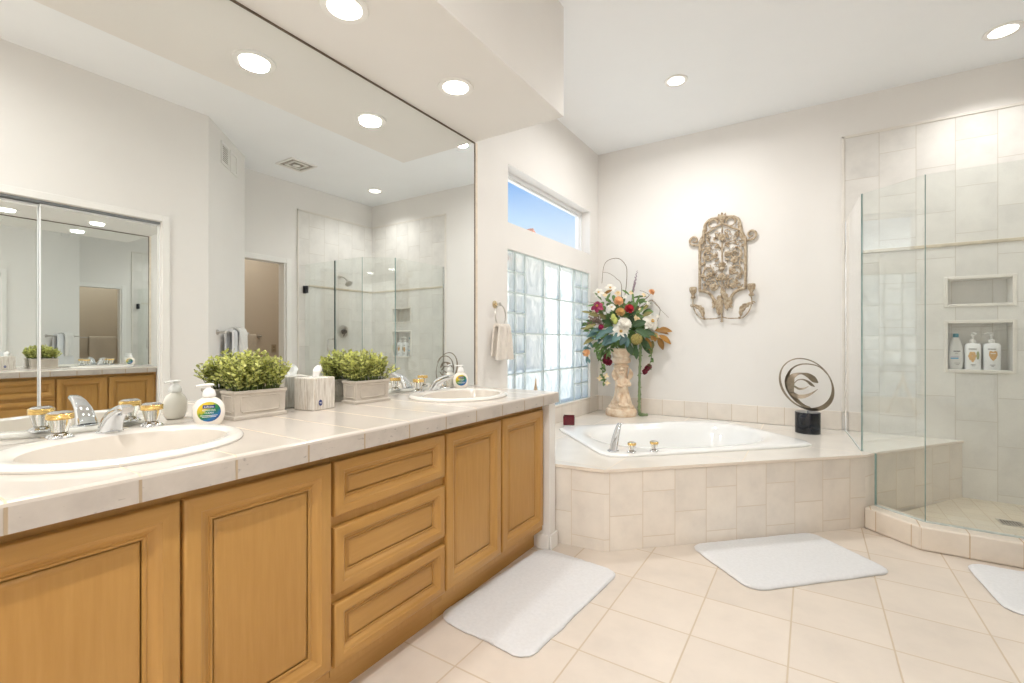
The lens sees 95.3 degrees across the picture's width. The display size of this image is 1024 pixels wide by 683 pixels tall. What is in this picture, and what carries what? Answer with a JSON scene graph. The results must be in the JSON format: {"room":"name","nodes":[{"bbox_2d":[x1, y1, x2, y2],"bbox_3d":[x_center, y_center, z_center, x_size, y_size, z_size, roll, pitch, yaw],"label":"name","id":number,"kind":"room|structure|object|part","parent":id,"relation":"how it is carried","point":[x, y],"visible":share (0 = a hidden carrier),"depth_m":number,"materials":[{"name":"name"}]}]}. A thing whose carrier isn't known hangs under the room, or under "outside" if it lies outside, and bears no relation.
{"room":"bathroom","nodes":[
{"label":"bathroom","id":0,"kind":"room"},
{"bbox_2d":[19,119,597,443],"bbox_3d":[-0.938,-0.380,2.086,0.160,3.060,6.800,0,0,33],"label":"wall","id":1,"kind":"structure","parent":0,"point":[547,156],"depth_m":3.58,"materials":[{"name":"paint"}]},
{"bbox_2d":[0,0,474,445],"bbox_3d":[-1.214,-0.503,1.498,0.008,1.566,3.612,0,0,33],"label":"vanity mirror","id":2,"kind":"object","parent":1,"relation":"attached to","point":[186,186],"visible":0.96,"depth_m":1.65,"materials":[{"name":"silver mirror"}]},
{"bbox_2d":[475,143,477,384],"bbox_3d":[-0.233,-0.503,3.026,0.012,1.566,0.020,0,0,33],"label":"trim","id":3,"kind":"structure","parent":1,"relation":"attached to","point":[476,144],"depth_m":3.02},
{"bbox_2d":[492,301,505,323],"bbox_3d":[-0.090,-0.188,3.211,0.052,0.186,0.133,0,0,33],"label":"towel ring","id":4,"kind":"object","parent":1,"relation":"attached to","point":[495,304],"visible":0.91,"depth_m":3.19,"materials":[{"name":"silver metal"}]},
{"bbox_2d":[508,172,581,250],"bbox_3d":[0.271,-1.070,4.042,0.065,0.420,1.480,0,0,33],"label":"window","id":5,"kind":"structure","parent":1,"relation":"in","point":[513,179],"depth_m":4.20,"materials":[{"name":"white plastic"}]},
{"bbox_2d":[508,250,587,404],"bbox_3d":[0.342,-0.060,3.997,0.032,1.220,1.490,0,0,33],"label":"window","id":6,"kind":"structure","parent":1,"relation":"in","point":[524,286],"depth_m":3.89,"materials":[{"name":"clear glass"}]},
{"bbox_3d":[-0.014,-0.136,3.425,0.012,0.143,0.133,0,0,33],"label":"pane","id":7,"kind":"part","parent":6,"relation":"part of","materials":[{"name":"clear glass"}]},
{"bbox_3d":[-0.014,-0.594,3.425,0.012,0.143,0.133,0,0,33],"label":"pane","id":8,"kind":"part","parent":6,"relation":"part of","materials":[{"name":"clear glass"}]},
{"bbox_3d":[-0.014,-0.441,3.425,0.012,0.143,0.133,0,0,33],"label":"pane","id":9,"kind":"part","parent":6,"relation":"part of","materials":[{"name":"clear glass"}]},
{"bbox_3d":[-0.014,-0.289,3.425,0.012,0.143,0.133,0,0,33],"label":"pane","id":10,"kind":"part","parent":6,"relation":"part of","materials":[{"name":"clear glass"}]},
{"bbox_3d":[0.063,-0.289,3.545,0.012,0.143,0.134,0,0,33],"label":"pane","id":11,"kind":"part","parent":6,"relation":"part of","materials":[{"name":"clear glass"}]},
{"bbox_3d":[0.063,-0.594,3.545,0.012,0.143,0.134,0,0,33],"label":"pane","id":12,"kind":"part","parent":6,"relation":"part of","materials":[{"name":"clear glass"}]},
{"bbox_3d":[0.063,-0.441,3.545,0.012,0.143,0.134,0,0,33],"label":"pane","id":13,"kind":"part","parent":6,"relation":"part of","materials":[{"name":"clear glass"}]},
{"bbox_3d":[0.063,-0.136,3.545,0.012,0.143,0.134,0,0,33],"label":"pane","id":14,"kind":"part","parent":6,"relation":"part of","materials":[{"name":"clear glass"}]},
{"bbox_3d":[0.063,0.016,3.545,0.012,0.143,0.134,0,0,33],"label":"pane","id":15,"kind":"part","parent":6,"relation":"part of","materials":[{"name":"clear glass"}]},
{"bbox_3d":[0.063,0.169,3.545,0.012,0.143,0.134,0,0,33],"label":"pane","id":16,"kind":"part","parent":6,"relation":"part of","materials":[{"name":"clear glass"}]},
{"bbox_3d":[0.063,0.321,3.545,0.012,0.143,0.134,0,0,33],"label":"pane","id":17,"kind":"part","parent":6,"relation":"part of","materials":[{"name":"clear glass"}]},
{"bbox_3d":[0.182,-0.517,3.730,0.012,0.296,0.288,0,0,33],"label":"pane","id":18,"kind":"part","parent":6,"relation":"part of","materials":[{"name":"clear glass"}]},
{"bbox_3d":[0.182,-0.212,3.730,0.012,0.296,0.288,0,0,33],"label":"pane","id":19,"kind":"part","parent":6,"relation":"part of","materials":[{"name":"clear glass"}]},
{"bbox_3d":[0.182,0.092,3.730,0.012,0.296,0.288,0,0,33],"label":"pane","id":20,"kind":"part","parent":6,"relation":"part of","materials":[{"name":"clear glass"}]},
{"bbox_3d":[0.182,0.398,3.730,0.012,0.296,0.288,0,0,33],"label":"pane","id":21,"kind":"part","parent":6,"relation":"part of","materials":[{"name":"clear glass"}]},
{"bbox_3d":[0.342,-0.517,3.980,0.012,0.296,0.288,0,0,33],"label":"pane","id":22,"kind":"part","parent":6,"relation":"part of","materials":[{"name":"clear glass"}]},
{"bbox_3d":[0.342,-0.212,3.980,0.012,0.296,0.288,0,0,33],"label":"pane","id":23,"kind":"part","parent":6,"relation":"part of","materials":[{"name":"clear glass"}]},
{"bbox_3d":[0.342,0.092,3.980,0.012,0.296,0.288,0,0,33],"label":"pane","id":24,"kind":"part","parent":6,"relation":"part of","materials":[{"name":"clear glass"}]},
{"bbox_3d":[0.342,0.398,3.980,0.012,0.296,0.288,0,0,33],"label":"pane","id":25,"kind":"part","parent":6,"relation":"part of","materials":[{"name":"clear glass"}]},
{"bbox_3d":[0.502,-0.517,4.230,0.012,0.296,0.288,0,0,33],"label":"pane","id":26,"kind":"part","parent":6,"relation":"part of","materials":[{"name":"clear glass"}]},
{"bbox_3d":[0.502,-0.212,4.230,0.012,0.296,0.288,0,0,33],"label":"pane","id":27,"kind":"part","parent":6,"relation":"part of","materials":[{"name":"clear glass"}]},
{"bbox_3d":[0.502,0.092,4.230,0.012,0.296,0.288,0,0,33],"label":"pane","id":28,"kind":"part","parent":6,"relation":"part of","materials":[{"name":"clear glass"}]},
{"bbox_3d":[0.502,0.398,4.230,0.012,0.296,0.288,0,0,33],"label":"pane","id":29,"kind":"part","parent":6,"relation":"part of","materials":[{"name":"clear glass"}]},
{"bbox_3d":[0.625,0.169,4.421,0.012,0.143,0.148,0,0,33],"label":"pane","id":30,"kind":"part","parent":6,"relation":"part of","materials":[{"name":"clear glass"}]},
{"bbox_3d":[0.625,-0.594,4.421,0.012,0.143,0.148,0,0,33],"label":"pane","id":31,"kind":"part","parent":6,"relation":"part of","materials":[{"name":"clear glass"}]},
{"bbox_3d":[0.625,-0.441,4.421,0.012,0.143,0.148,0,0,33],"label":"pane","id":32,"kind":"part","parent":6,"relation":"part of","materials":[{"name":"clear glass"}]},
{"bbox_3d":[0.625,-0.289,4.421,0.012,0.143,0.148,0,0,33],"label":"pane","id":33,"kind":"part","parent":6,"relation":"part of","materials":[{"name":"clear glass"}]},
{"bbox_3d":[0.625,-0.136,4.421,0.012,0.143,0.148,0,0,33],"label":"pane","id":34,"kind":"part","parent":6,"relation":"part of","materials":[{"name":"clear glass"}]},
{"bbox_3d":[0.625,0.016,4.421,0.012,0.143,0.148,0,0,33],"label":"pane","id":35,"kind":"part","parent":6,"relation":"part of","materials":[{"name":"clear glass"}]},
{"bbox_3d":[0.625,0.321,4.421,0.012,0.143,0.148,0,0,33],"label":"pane","id":36,"kind":"part","parent":6,"relation":"part of","materials":[{"name":"clear glass"}]},
{"bbox_3d":[0.710,-0.441,4.553,0.012,0.143,0.148,0,0,33],"label":"pane","id":37,"kind":"part","parent":6,"relation":"part of","materials":[{"name":"clear glass"}]},
{"bbox_3d":[0.710,0.016,4.553,0.012,0.143,0.148,0,0,33],"label":"pane","id":38,"kind":"part","parent":6,"relation":"part of","materials":[{"name":"clear glass"}]},
{"bbox_3d":[0.710,0.321,4.553,0.012,0.143,0.148,0,0,33],"label":"pane","id":39,"kind":"part","parent":6,"relation":"part of","materials":[{"name":"clear glass"}]},
{"bbox_2d":[555,397,598,423],"bbox_3d":[0.308,0.631,3.870,0.012,0.131,2.150,0,0,33],"label":"trim","id":40,"kind":"structure","parent":1,"relation":"attached to","point":[580,408],"depth_m":4.33,"materials":[{"name":"tile"}]},
{"bbox_2d":[555,395,598,407],"bbox_3d":[0.421,0.556,4.065,0.032,0.018,1.700,0,0,33],"label":"trim","id":41,"kind":"structure","parent":1,"relation":"attached to","point":[586,398],"depth_m":4.29,"materials":[{"name":"tile"}]},
{"bbox_2d":[236,0,563,141],"bbox_3d":[-1.164,-1.598,0.987,0.645,0.624,4.405,0,0,33],"label":"soffit","id":42,"kind":"structure","parent":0,"point":[511,52],"depth_m":2.18,"materials":[{"name":"paint"}]},
{"bbox_2d":[319,0,368,23],"bbox_3d":[-0.644,-1.280,1.794,0.181,0.012,0.181,0,0,33],"label":"recessed light","id":43,"kind":"object","parent":42,"relation":"in","point":[343,11],"visible":1,"depth_m":1.80,"materials":[{"name":"white paint"}]},
{"bbox_2d":[438,77,473,96],"bbox_3d":[-0.284,-1.280,2.356,0.181,0.012,0.181,0,0,33],"label":"recessed light","id":44,"kind":"object","parent":42,"relation":"in","point":[449,86],"visible":1,"depth_m":2.34,"materials":[{"name":"white paint"}]},
{"bbox_2d":[491,323,513,359],"bbox_3d":[-0.067,0.002,3.216,0.063,0.249,0.209,0,0,33],"label":"hand towel","id":45,"kind":"object","parent":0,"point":[502,343],"visible":1,"depth_m":3.18,"materials":[{"name":"beige fabric"}]},
{"bbox_2d":[534,403,554,549],"bbox_3d":[-0.037,0.746,2.766,0.622,0.808,0.068,0,0,33],"label":"wall","id":46,"kind":"structure","parent":0,"point":[548,527],"depth_m":2.59,"materials":[{"name":"paint"}]},
{"bbox_2d":[536,530,557,549],"bbox_3d":[0.197,1.107,2.616,0.089,0.085,0.092,0,0,33],"label":"baseboard","id":47,"kind":"structure","parent":46,"relation":"attached to","point":[542,540],"depth_m":2.58,"materials":[{"name":"beige tile"}]},
{"bbox_2d":[349,527,1023,682],"bbox_3d":[1.150,1.210,0.748,5.200,0.120,6.900,0,0,33],"label":"floor","id":48,"kind":"structure","parent":0,"point":[667,614],"depth_m":1.85,"materials":[{"name":"tile"}]},
{"bbox_2d":[0,457,330,682],"bbox_3d":[-1.015,0.746,1.242,0.581,0.808,0.825,0,0,33],"label":"vanity cabinet","id":49,"kind":"object","parent":48,"relation":"on","point":[227,582],"visible":0.95,"depth_m":1.09,"materials":[{"name":"brown wood"}]},
{"bbox_3d":[-0.895,0.690,0.923,0.006,0.495,0.268,0,0,33],"label":"raised panel","id":50,"kind":"part","parent":49,"relation":"part of","materials":[{"name":"brown wood"}]},
{"bbox_3d":[-0.889,0.690,0.920,0.022,0.636,0.409,0,0,33],"label":"door","id":51,"kind":"part","parent":49,"relation":"part of","materials":[{"name":"brown wood"}]},
{"bbox_3d":[-0.668,0.690,1.266,0.022,0.636,0.401,0,0,33],"label":"door","id":52,"kind":"part","parent":49,"relation":"part of","materials":[{"name":"brown wood"}]},
{"bbox_3d":[-0.673,0.690,1.269,0.006,0.495,0.260,0,0,33],"label":"raised panel","id":53,"kind":"part","parent":49,"relation":"part of","materials":[{"name":"brown wood"}]},
{"bbox_2d":[0,386,558,535],"bbox_3d":[-0.884,0.311,1.426,0.643,0.060,3.248,0,0,33],"label":"countertop","id":54,"kind":"structure","parent":49,"relation":"on","point":[296,437],"depth_m":1.23,"materials":[{"name":"tile"}]},
{"bbox_2d":[44,402,163,439],"bbox_3d":[-1.140,0.225,1.344,0.177,0.097,0.274,0,0,33],"label":"sink faucet","id":55,"kind":"object","parent":54,"relation":"on","point":[59,422],"visible":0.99,"depth_m":1.32,"materials":[{"name":"silver metal"}]},
{"bbox_3d":[-1.246,0.237,1.286,0.055,0.054,0.054,0,0,33],"label":"handle","id":56,"kind":"part","parent":55,"relation":"part of","materials":[{"name":"silver metal"}]},
{"bbox_3d":[-1.180,0.262,1.367,0.063,0.005,0.066,0,0,33],"label":"plate","id":57,"kind":"part","parent":55,"relation":"part of","materials":[{"name":"silver metal"}]},
{"bbox_3d":[-1.132,0.225,1.337,0.157,0.097,0.054,0,0,33],"label":"spout","id":58,"kind":"part","parent":55,"relation":"part of","materials":[{"name":"silver metal"}]},
{"bbox_3d":[-1.131,0.237,1.465,0.055,0.054,0.054,0,0,33],"label":"handle","id":59,"kind":"part","parent":55,"relation":"part of","materials":[{"name":"silver metal"}]},
{"bbox_2d":[0,424,243,473],"bbox_3d":[-1.020,0.343,1.244,0.483,0.156,0.539,0,0,33],"label":"oval sink","id":60,"kind":"object","parent":54,"relation":"in","point":[139,445],"visible":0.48,"depth_m":1.26,"materials":[{"name":"ceramic"}]},
{"bbox_3d":[-0.998,0.346,1.230,0.356,0.150,0.436,0,0,33],"label":"bowl","id":61,"kind":"part","parent":60,"relation":"part of","materials":[{"name":"ceramic"}]},
{"bbox_2d":[192,383,224,424],"bbox_3d":[-1.018,0.210,1.567,0.094,0.140,0.058,0,0,-33],"label":"soap dispenser","id":62,"kind":"object","parent":54,"relation":"on","point":[209,409],"visible":0.99,"depth_m":1.55,"materials":[{"name":"white plastic"}]},
{"bbox_2d":[192,396,224,424],"bbox_3d":[-1.018,0.233,1.567,0.094,0.096,0.057,0,0,-33],"label":"bottle","id":63,"kind":"object","parent":62,"relation":"attached to","point":[208,409],"depth_m":1.55,"materials":[{"name":"white plastic"}]},
{"bbox_2d":[211,348,292,420],"bbox_3d":[-0.962,0.152,1.751,0.154,0.256,0.307,0,0,33],"label":"greenery","id":64,"kind":"object","parent":54,"relation":"on","point":[258,400],"visible":1,"depth_m":1.71,"materials":[{"name":"plant"}]},
{"bbox_3d":[-0.967,0.226,1.750,0.098,0.061,0.194,0,0,33],"label":"moulding","id":65,"kind":"part","parent":64,"relation":"part of","materials":[{"name":"stone"}]},
{"bbox_2d":[294,365,334,410],"bbox_3d":[-0.825,0.189,1.952,0.113,0.182,0.112,0,0,25],"label":"tissue box","id":66,"kind":"object","parent":54,"relation":"on","point":[315,392],"visible":1,"depth_m":1.91,"materials":[{"name":"beige wood"}]},
{"bbox_2d":[337,349,399,404],"bbox_3d":[-0.667,0.156,2.173,0.175,0.247,0.264,0,0,33],"label":"greenery","id":67,"kind":"object","parent":54,"relation":"on","point":[363,389],"visible":1,"depth_m":2.13,"materials":[{"name":"plant"}]},
{"bbox_3d":[-0.680,0.226,2.179,0.098,0.061,0.194,0,0,33],"label":"moulding","id":68,"kind":"part","parent":67,"relation":"part of","materials":[{"name":"stone"}]},
{"bbox_2d":[412,375,453,391],"bbox_3d":[-0.388,0.225,2.518,0.177,0.097,0.274,0,0,33],"label":"sink faucet","id":69,"kind":"object","parent":54,"relation":"on","point":[443,380],"visible":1,"depth_m":2.49,"materials":[{"name":"silver metal"}]},
{"bbox_3d":[-0.494,0.237,2.460,0.055,0.054,0.054,0,0,33],"label":"handle","id":70,"kind":"part","parent":69,"relation":"part of","materials":[{"name":"silver metal"}]},
{"bbox_3d":[-0.380,0.225,2.512,0.157,0.097,0.054,0,0,33],"label":"spout","id":71,"kind":"part","parent":69,"relation":"part of","materials":[{"name":"silver metal"}]},
{"bbox_2d":[408,388,506,401],"bbox_3d":[-0.274,0.343,2.408,0.483,0.156,0.539,0,0,33],"label":"oval sink","id":72,"kind":"object","parent":54,"relation":"in","point":[450,394],"visible":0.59,"depth_m":2.48,"materials":[{"name":"ceramic"}]},
{"bbox_3d":[-0.252,0.346,2.394,0.356,0.150,0.436,0,0,33],"label":"bowl","id":73,"kind":"part","parent":72,"relation":"part of","materials":[{"name":"ceramic"}]},
{"bbox_2d":[453,365,467,387],"bbox_3d":[-0.311,0.210,2.826,0.094,0.140,0.058,0,0,-15],"label":"soap dispenser","id":74,"kind":"object","parent":54,"relation":"on","point":[460,380],"visible":1,"depth_m":2.81,"materials":[{"name":"white plastic"}]},
{"bbox_2d":[453,372,467,387],"bbox_3d":[-0.311,0.233,2.827,0.094,0.096,0.057,0,0,-15],"label":"bottle","id":75,"kind":"object","parent":74,"relation":"attached to","point":[460,380],"depth_m":2.80,"materials":[{"name":"white plastic"}]},
{"bbox_2d":[324,430,444,682],"bbox_3d":[-0.650,0.746,1.811,0.581,0.808,0.523,0,0,33],"label":"base cabinet","id":76,"kind":"object","parent":48,"relation":"on","point":[388,500],"visible":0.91,"depth_m":1.62,"materials":[{"name":"brown wood"}]},
{"bbox_3d":[-0.415,0.912,1.660,0.022,0.195,0.514,0,0,33],"label":"drawer","id":77,"kind":"part","parent":76,"relation":"part of","materials":[{"name":"brown wood"}]},
{"bbox_3d":[-0.415,0.680,1.660,0.022,0.205,0.514,0,0,33],"label":"drawer","id":78,"kind":"part","parent":76,"relation":"part of","materials":[{"name":"brown wood"}]},
{"bbox_3d":[-0.415,0.458,1.660,0.022,0.171,0.514,0,0,33],"label":"drawer","id":79,"kind":"part","parent":76,"relation":"part of","materials":[{"name":"brown wood"}]},
{"bbox_3d":[-0.420,0.912,1.663,0.006,0.079,0.398,0,0,33],"label":"raised panel","id":80,"kind":"part","parent":76,"relation":"part of","materials":[{"name":"brown wood"}]},
{"bbox_3d":[-0.420,0.680,1.663,0.006,0.089,0.398,0,0,33],"label":"raised panel","id":81,"kind":"part","parent":76,"relation":"part of","materials":[{"name":"brown wood"}]},
{"bbox_3d":[-0.420,0.458,1.663,0.006,0.055,0.398,0,0,33],"label":"raised panel","id":82,"kind":"part","parent":76,"relation":"part of","materials":[{"name":"brown wood"}]},
{"bbox_2d":[432,406,542,620],"bbox_3d":[-0.283,0.746,2.384,0.581,0.808,0.835,0,0,33],"label":"vanity cabinet","id":83,"kind":"object","parent":48,"relation":"on","point":[492,481],"visible":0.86,"depth_m":2.16,"materials":[{"name":"brown wood"}]},
{"bbox_3d":[-0.164,0.690,2.052,0.022,0.636,0.390,0,0,33],"label":"door","id":84,"kind":"part","parent":83,"relation":"part of","materials":[{"name":"brown wood"}]},
{"bbox_3d":[-0.169,0.690,2.055,0.006,0.495,0.249,0,0,33],"label":"raised panel","id":85,"kind":"part","parent":83,"relation":"part of","materials":[{"name":"brown wood"}]},
{"bbox_3d":[0.052,0.690,2.400,0.006,0.495,0.256,0,0,33],"label":"raised panel","id":86,"kind":"part","parent":83,"relation":"part of","materials":[{"name":"brown wood"}]},
{"bbox_3d":[0.057,0.690,2.397,0.022,0.636,0.397,0,0,33],"label":"door","id":87,"kind":"part","parent":83,"relation":"part of","materials":[{"name":"brown wood"}]},
{"bbox_2d":[443,549,614,656],"bbox_3d":[0.109,1.141,2.128,0.472,0.018,0.818,0,0,37],"label":"bath mat","id":88,"kind":"object","parent":48,"relation":"on","point":[521,609],"visible":1,"depth_m":2.03,"materials":[{"name":"white fabric"}]},
{"bbox_2d":[555,410,963,551],"bbox_3d":[1.456,0.924,3.128,2.745,0.452,2.135,0,0,33],"label":"tub deck","id":89,"kind":"object","parent":48,"relation":"on","point":[603,503],"visible":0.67,"depth_m":2.75,"materials":[{"name":"tile"}]},
{"bbox_2d":[563,415,574,425],"bbox_3d":[0.472,0.655,3.860,0.095,0.083,0.095,0,0,9],"label":"candle holder","id":90,"kind":"object","parent":89,"relation":"on","point":[568,420],"visible":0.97,"depth_m":3.81,"materials":[{"name":"red glass"}]},
{"bbox_2d":[605,348,636,417],"bbox_3d":[1.032,0.381,4.410,0.296,0.633,0.296,0,0,33],"label":"pedestal","id":91,"kind":"object","parent":89,"relation":"on","point":[621,405],"visible":0.98,"depth_m":4.32,"materials":[{"name":"stone"}]},
{"bbox_2d":[614,395,632,406],"bbox_3d":[1.031,0.539,4.351,0.167,0.121,0.148,0,0,33],"label":"drapery","id":92,"kind":"object","parent":91,"relation":"hanging from","point":[619,400],"depth_m":4.29,"materials":[{"name":"stone"}]},
{"bbox_2d":[580,258,671,415],"bbox_3d":[1.064,-0.041,4.360,0.853,1.493,0.335,0,0,2],"label":"flower arrangement","id":93,"kind":"object","parent":91,"relation":"in","point":[620,338],"visible":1,"depth_m":4.34,"materials":[{"name":"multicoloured plant"}]},
{"bbox_2d":[559,420,811,456],"bbox_3d":[1.197,0.875,3.428,1.520,0.395,1.000,0,0,-12],"label":"bathtub","id":94,"kind":"object","parent":89,"relation":"in","point":[698,436],"visible":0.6,"depth_m":3.70,"materials":[{"name":"ceramic"}]},
{"bbox_2d":[607,423,621,451],"bbox_3d":[0.635,0.595,2.898,0.072,0.172,0.108,0,0,33],"label":"tub spout","id":95,"kind":"object","parent":94,"relation":"on","point":[615,438],"visible":1,"depth_m":2.88,"materials":[{"name":"silver metal"}]},
{"bbox_2d":[627,441,635,452],"bbox_3d":[0.734,0.646,2.856,0.053,0.063,0.053,0,0,33],"label":"tap","id":96,"kind":"object","parent":94,"relation":"on","point":[631,444],"visible":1,"depth_m":2.84,"materials":[{"name":"silver metal"}]},
{"bbox_2d":[650,440,658,451],"bbox_3d":[0.880,0.646,2.888,0.053,0.063,0.053,0,0,33],"label":"tap","id":97,"kind":"object","parent":94,"relation":"on","point":[654,443],"visible":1,"depth_m":2.87,"materials":[{"name":"silver metal"}]},
{"bbox_2d":[779,358,833,434],"bbox_3d":[2.254,0.412,3.569,0.330,0.570,0.169,0,0,4],"label":"ring sculpture","id":98,"kind":"object","parent":89,"relation":"on","point":[806,422],"visible":1,"depth_m":3.54,"materials":[{"name":"black metal"}]},
{"bbox_3d":[2.211,0.315,3.552,0.207,0.157,0.041,0,0,33],"label":"crescent blade","id":99,"kind":"part","parent":98,"relation":"part of","materials":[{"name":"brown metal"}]},
{"bbox_3d":[2.225,0.396,3.549,0.176,0.080,0.016,0,0,33],"label":"crescent blade","id":100,"kind":"part","parent":98,"relation":"part of","materials":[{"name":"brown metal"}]},
{"bbox_3d":[2.225,0.314,3.547,0.136,0.058,0.012,0,0,25],"label":"crescent blade","id":101,"kind":"part","parent":98,"relation":"part of","materials":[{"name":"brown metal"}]},
{"bbox_3d":[2.245,0.339,3.562,0.280,0.345,0.041,0,0,33],"label":"crescent blade","id":102,"kind":"part","parent":98,"relation":"part of","materials":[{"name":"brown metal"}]},
{"bbox_2d":[694,533,887,590],"bbox_3d":[1.445,1.140,2.466,0.824,0.018,0.505,0,0,-12],"label":"bath mat","id":103,"kind":"object","parent":48,"relation":"on","point":[799,559],"visible":1,"depth_m":2.40,"materials":[{"name":"white fabric"}]},
{"bbox_2d":[865,504,1023,567],"bbox_3d":[2.651,1.084,2.416,1.319,0.132,0.309,0,0,42],"label":"shower curb","id":104,"kind":"structure","parent":48,"relation":"on","point":[982,546],"depth_m":2.51,"materials":[{"name":"tile"}]},
{"bbox_2d":[845,175,1023,538],"bbox_3d":[2.442,0.039,2.998,0.441,1.958,1.293,0,0,-3],"label":"shower enclosure","id":105,"kind":"object","parent":104,"relation":"on","point":[854,222],"visible":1,"depth_m":3.18,"materials":[{"name":"clear glass"}]},
{"bbox_3d":[2.423,-0.122,3.312,0.010,1.635,0.783,0,0,30],"label":"glass panel","id":106,"kind":"part","parent":105,"relation":"part of","materials":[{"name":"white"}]},
{"bbox_2d":[968,564,1023,615],"bbox_3d":[2.594,1.141,1.990,0.864,0.018,0.516,0,0,29],"label":"bath mat","id":107,"kind":"object","parent":48,"relation":"on","point":[1006,586],"visible":1,"depth_m":2.19,"materials":[{"name":"white fabric"}]},
{"bbox_2d":[689,283,755,319],"bbox_3d":[1.844,-0.344,4.107,0.540,0.300,0.065,0,0,33],"label":"wall decoration","id":108,"kind":"object","parent":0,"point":[727,301],"depth_m":4.12,"materials":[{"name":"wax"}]},
{"bbox_2d":[557,0,1023,154],"bbox_3d":[1.150,-1.970,0.748,5.200,0.120,6.900,0,0,33],"label":"ceiling","id":109,"kind":"structure","parent":0,"point":[741,60],"depth_m":3.08,"materials":[{"name":"paint"}]},
{"bbox_2d":[664,74,687,86],"bbox_3d":[1.200,-1.904,3.412,0.162,0.012,0.162,0,0,33],"label":"recessed light","id":110,"kind":"object","parent":109,"relation":"in","point":[676,80],"visible":1,"depth_m":3.40,"materials":[{"name":"white paint"}]},
{"bbox_2d":[982,20,1023,40],"bbox_3d":[3.017,-1.904,2.865,0.186,0.012,0.186,0,0,33],"label":"recessed light","id":111,"kind":"object","parent":109,"relation":"in","point":[1006,29],"visible":1,"depth_m":2.85,"materials":[{"name":"white paint"}]},
{"bbox_2d":[598,58,1023,429],"bbox_3d":[2.361,-0.380,3.926,3.730,3.060,0.160,0,0,33],"label":"wall","id":112,"kind":"structure","parent":0,"point":[780,174],"depth_m":4.01,"materials":[{"name":"paint"}]},
{"bbox_2d":[599,395,841,429],"bbox_3d":[1.743,0.624,4.220,2.028,0.147,0.012,0,0,33],"label":"trim","id":113,"kind":"structure","parent":112,"relation":"attached to","point":[706,410],"depth_m":4.12,"materials":[{"name":"tile"}]},
{"bbox_2d":[689,213,756,321],"bbox_3d":[1.847,-0.659,4.111,0.561,0.976,0.076,0,0,33],"label":"wall plaque","id":114,"kind":"object","parent":112,"relation":"attached to","point":[727,301],"visible":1,"depth_m":4.12,"materials":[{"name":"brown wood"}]},
{"bbox_3d":[1.860,-0.709,4.131,0.394,0.832,0.029,0,0,33],"label":"frame","id":115,"kind":"part","parent":114,"relation":"part of","materials":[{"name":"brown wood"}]},
{"bbox_2d":[844,105,1023,504],"bbox_3d":[3.185,-0.235,3.296,1.363,2.710,0.012,0,0,33],"label":"tiled wall","id":116,"kind":"structure","parent":112,"relation":"attached to","point":[972,165],"depth_m":3.35,"materials":[{"name":"beige tile"}]},
{"bbox_2d":[842,102,1023,411],"bbox_3d":[2.871,-0.230,2.822,1.380,2.760,1.150,0,0,33],"label":"trim","id":117,"kind":"structure","parent":116,"relation":"attached to","point":[1014,275],"depth_m":3.33,"materials":[{"name":"beige tile"}]},
{"bbox_2d":[863,237,1023,253],"bbox_3d":[2.921,-0.690,2.874,1.337,0.024,0.992,0,0,33],"label":"trim","id":118,"kind":"structure","parent":116,"relation":"attached to","point":[1015,238],"depth_m":3.33,"materials":[{"name":"tile"}]},
{"bbox_2d":[948,277,1011,370],"bbox_3d":[3.287,-0.120,3.299,0.339,0.650,0.100,0,0,33],"label":"shower niche","id":119,"kind":"object","parent":116,"relation":"in","point":[986,290],"depth_m":3.31,"materials":[{"name":"tile"}]},
{"bbox_2d":[948,333,963,368],"bbox_3d":[3.188,0.070,3.350,0.083,0.255,0.052,0,0,33],"label":"wash bottle","id":120,"kind":"object","parent":119,"relation":"in","point":[955,352],"visible":0.98,"depth_m":3.33,"materials":[{"name":"white plastic"}]},
{"bbox_2d":[964,332,980,369],"bbox_3d":[3.257,0.066,3.294,0.085,0.262,0.077,0,0,33],"label":"pump bottle","id":121,"kind":"object","parent":119,"relation":"in","point":[972,350],"visible":1,"depth_m":3.28,"materials":[{"name":"white plastic"}]},
{"bbox_2d":[968,352,976,361],"bbox_3d":[3.239,0.110,3.281,0.045,0.074,0.001,0,0,33],"label":"label","id":122,"kind":"object","parent":121,"relation":"on","point":[972,356],"depth_m":3.28,"materials":[{"name":"paper"}]},
{"bbox_2d":[983,332,1000,369],"bbox_3d":[3.343,0.066,3.248,0.090,0.262,0.061,0,0,33],"label":"pump bottle","id":123,"kind":"object","parent":119,"relation":"in","point":[991,350],"visible":1,"depth_m":3.23,"materials":[{"name":"white plastic"}]},
{"bbox_2d":[903,497,1023,535],"bbox_3d":[2.943,1.125,2.834,1.248,0.049,1.028,0,0,33],"label":"floor","id":124,"kind":"structure","parent":0,"point":[966,512],"depth_m":2.98,"materials":[{"name":"tile"}]},
{"bbox_2d":[995,518,1023,527],"bbox_3d":[3.017,1.098,2.818,0.110,0.004,0.110,0,0,33],"label":"shower drain","id":125,"kind":"object","parent":124,"relation":"on","point":[1001,521],"visible":1,"depth_m":2.82,"materials":[{"name":"silver metal"}]},
{"label":"outside","id":126,"kind":"structure","parent":0,"visible":0},
{"bbox_2d":[508,365,571,399],"bbox_3d":[-12.358,1.375,12.075,29.830,0.150,37.000,0,0,33],"label":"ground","id":127,"kind":"structure","parent":126,"point":[564,377],"depth_m":15.54,"materials":[{"name":"white"}]},
{"bbox_2d":[508,228,545,368],"bbox_3d":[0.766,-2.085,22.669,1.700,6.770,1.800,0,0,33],"label":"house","id":128,"kind":"structure","parent":127,"relation":"on","point":[531,290],"depth_m":22.08,"materials":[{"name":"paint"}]}
]}

